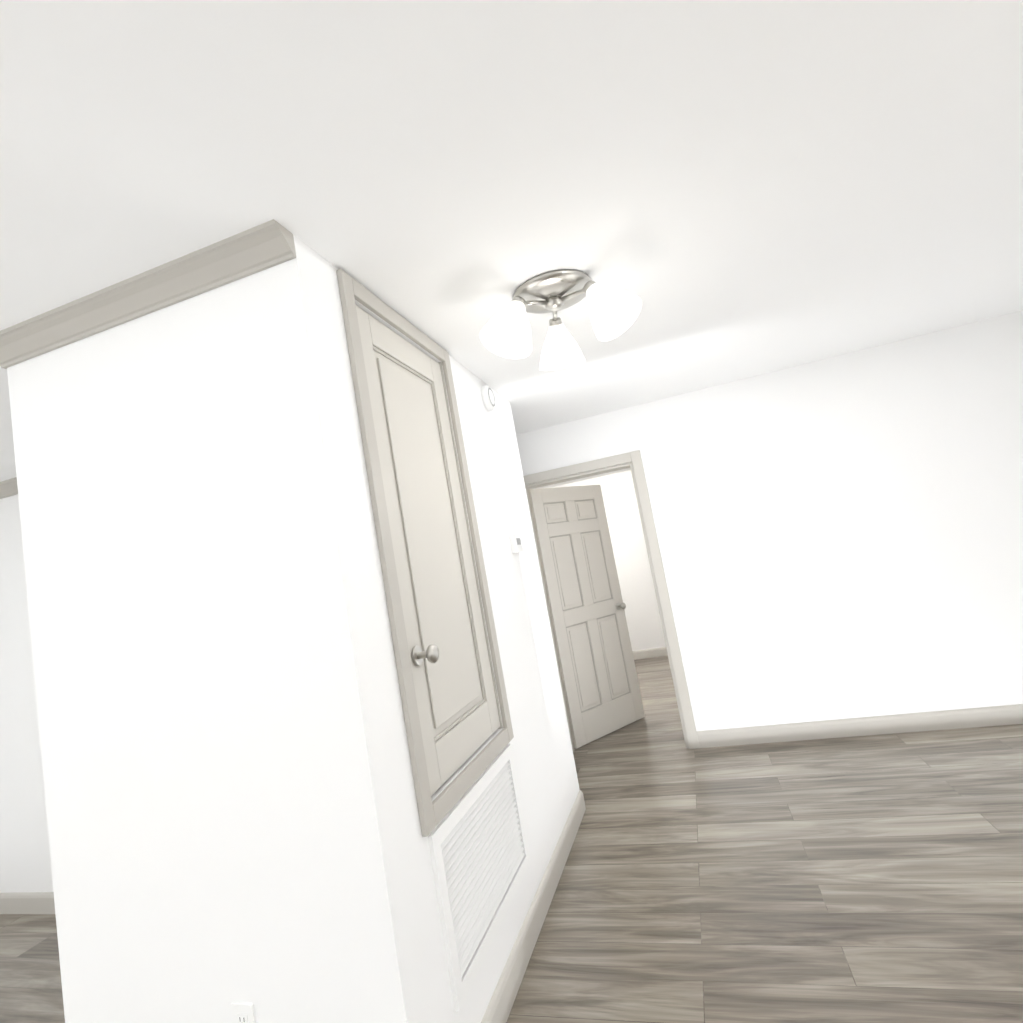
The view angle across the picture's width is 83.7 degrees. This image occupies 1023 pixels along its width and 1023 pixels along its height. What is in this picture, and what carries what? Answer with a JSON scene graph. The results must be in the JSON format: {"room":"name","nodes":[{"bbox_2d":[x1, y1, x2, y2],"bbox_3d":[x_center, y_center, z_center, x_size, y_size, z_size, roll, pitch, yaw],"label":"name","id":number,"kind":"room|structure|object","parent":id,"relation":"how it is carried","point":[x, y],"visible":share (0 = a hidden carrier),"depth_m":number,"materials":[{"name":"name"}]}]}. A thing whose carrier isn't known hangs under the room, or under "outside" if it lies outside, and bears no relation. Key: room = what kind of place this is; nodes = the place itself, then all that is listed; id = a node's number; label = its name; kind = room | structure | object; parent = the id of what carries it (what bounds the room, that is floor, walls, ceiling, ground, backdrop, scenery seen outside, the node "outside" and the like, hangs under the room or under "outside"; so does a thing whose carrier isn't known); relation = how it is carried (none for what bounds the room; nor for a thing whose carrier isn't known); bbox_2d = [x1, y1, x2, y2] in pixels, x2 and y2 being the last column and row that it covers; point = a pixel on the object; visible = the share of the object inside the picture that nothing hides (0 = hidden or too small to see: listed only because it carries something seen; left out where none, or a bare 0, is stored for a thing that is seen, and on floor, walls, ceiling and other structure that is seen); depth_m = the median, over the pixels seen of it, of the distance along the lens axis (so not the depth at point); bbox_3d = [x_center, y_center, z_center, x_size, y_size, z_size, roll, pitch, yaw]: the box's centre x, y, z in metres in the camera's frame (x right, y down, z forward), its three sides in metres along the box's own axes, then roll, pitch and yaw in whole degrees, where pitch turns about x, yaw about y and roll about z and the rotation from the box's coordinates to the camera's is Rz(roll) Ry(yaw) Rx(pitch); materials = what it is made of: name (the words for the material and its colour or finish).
{"room":"empty living room","nodes":[
{"label":"empty living room","id":0,"kind":"room"},
{"bbox_2d":[0,494,52,892],"bbox_3d":[-2.496,1.025,3.712,3.135,2.440,0.960,-12,-6,16],"label":"wall","id":1,"kind":"structure","parent":0,"point":[25,862],"depth_m":3.31,"materials":[{"name":"white paint"}]},
{"bbox_2d":[0,477,17,498],"bbox_3d":[-2.853,-0.160,3.335,3.135,0.070,0.078,-12,-6,16],"label":"crown molding","id":2,"kind":"structure","parent":1,"relation":"attached to","point":[9,487],"depth_m":3.37,"materials":[{"name":"grey wood"}]},
{"bbox_2d":[7,269,370,1022],"bbox_3d":[-0.685,0.594,2.612,1.052,2.440,2.040,-12,-6,16],"label":"wall block","id":3,"kind":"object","parent":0,"point":[199,855],"visible":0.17,"depth_m":1.63,"materials":[{"name":"white paint"}]},
{"bbox_2d":[0,219,295,368],"bbox_3d":[-1.190,-0.618,1.716,1.230,0.070,0.078,-12,-6,16],"label":"crown molding","id":4,"kind":"structure","parent":3,"relation":"attached to","point":[257,249],"depth_m":1.67,"materials":[{"name":"grey wood"}]},
{"bbox_2d":[231,1003,255,1022],"bbox_3d":[-0.706,1.363,1.509,0.070,0.115,0.009,-12,-6,16],"label":"outlet","id":5,"kind":"object","parent":3,"relation":"attached to","point":[243,1013],"visible":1,"depth_m":1.51,"materials":[{"name":"white plastic"}]},
{"bbox_2d":[267,234,579,1022],"bbox_3d":[-0.144,0.482,2.451,0.100,2.440,2.040,-12,-6,16],"label":"wall","id":6,"kind":"structure","parent":0,"point":[406,971],"depth_m":1.58,"materials":[{"name":"white paint"}]},
{"bbox_2d":[336,269,513,836],"bbox_3d":[-0.314,0.110,2.103,0.118,1.700,0.840,-12,-6,16],"label":"trim","id":7,"kind":"structure","parent":6,"relation":"attached to","point":[435,811],"depth_m":1.77,"materials":[{"name":"grey wood"}]},
{"bbox_2d":[356,305,499,795],"bbox_3d":[-0.263,0.099,2.087,0.107,1.560,0.690,-12,-6,16],"label":"closet door","id":8,"kind":"structure","parent":6,"relation":"in","point":[453,685],"depth_m":2.04,"materials":[{"name":"grey wood"}]},
{"bbox_2d":[428,744,530,1011],"bbox_3d":[-0.096,1.182,1.985,0.046,0.470,0.770,-12,-6,16],"label":"air vent","id":9,"kind":"object","parent":6,"relation":"in","point":[479,849],"visible":0.96,"depth_m":1.88,"materials":[{"name":"white metal"}]},
{"bbox_2d":[481,385,494,410],"bbox_3d":[-0.120,-0.605,3.040,0.038,0.136,0.136,-12,-6,16],"label":"smoke detector","id":10,"kind":"object","parent":6,"relation":"attached to","point":[488,397],"visible":1,"depth_m":3.00,"materials":[{"name":"white plastic"}]},
{"bbox_2d":[509,535,523,552],"bbox_3d":[0.028,0.172,3.010,0.030,0.090,0.120,-12,-6,16],"label":"thermostat","id":11,"kind":"object","parent":6,"relation":"attached to","point":[516,543],"visible":1,"depth_m":2.96,"materials":[{"name":"white plastic"}]},
{"bbox_2d":[0,656,1022,1022],"bbox_3d":[-0.633,1.894,2.639,9.620,0.120,10.760,-12,-6,16],"label":"floor","id":12,"kind":"structure","parent":0,"point":[858,880],"depth_m":2.33,"materials":[{"name":"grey wood"}]},
{"bbox_2d":[0,0,1022,488],"bbox_3d":[-1.075,-0.615,2.894,9.620,0.120,10.760,-12,-6,16],"label":"ceiling","id":13,"kind":"structure","parent":0,"point":[728,190],"depth_m":1.46,"materials":[{"name":"white paint"}]},
{"bbox_2d":[480,269,641,370],"bbox_3d":[0.209,-0.719,2.195,0.581,0.258,0.571,-12,-6,16],"label":"hall light","id":14,"kind":"object","parent":13,"relation":"attached to","point":[614,312],"visible":1,"depth_m":2.11,"materials":[{"name":"white glass"}]},
{"bbox_2d":[530,470,665,650],"bbox_3d":[0.634,0.894,7.858,9.480,2.440,0.140,-12,-6,16],"label":"wall","id":15,"kind":"structure","parent":0,"point":[641,609],"depth_m":7.51,"materials":[{"name":"white paint"}]},
{"bbox_2d":[516,311,1022,730],"bbox_3d":[-0.376,0.737,4.562,9.480,2.440,0.140,-12,-6,16],"label":"wall","id":16,"kind":"structure","parent":0,"point":[840,537],"depth_m":3.74,"materials":[{"name":"white paint"}]},
{"bbox_2d":[0,647,1022,1022],"bbox_3d":[-0.653,1.782,2.651,9.340,0.108,10.480,-12,-6,16],"label":"baseboard","id":17,"kind":"structure","parent":16,"relation":"attached to","point":[500,1005],"depth_m":3.42,"materials":[{"name":"grey wood"}]},
{"bbox_2d":[528,485,644,747],"bbox_3d":[0.629,0.783,4.696,0.815,2.015,0.179,-5,-7,-38],"label":"bedroom door","id":18,"kind":"structure","parent":16,"relation":"in","point":[599,678],"depth_m":4.65,"materials":[{"name":"grey wood"}]},
{"bbox_2d":[523,450,699,751],"bbox_3d":[0.661,0.691,4.247,1.005,2.110,0.180,-12,-6,16],"label":"trim","id":19,"kind":"structure","parent":16,"relation":"attached to","point":[634,459],"depth_m":4.09,"materials":[{"name":"grey wood"}]}
]}

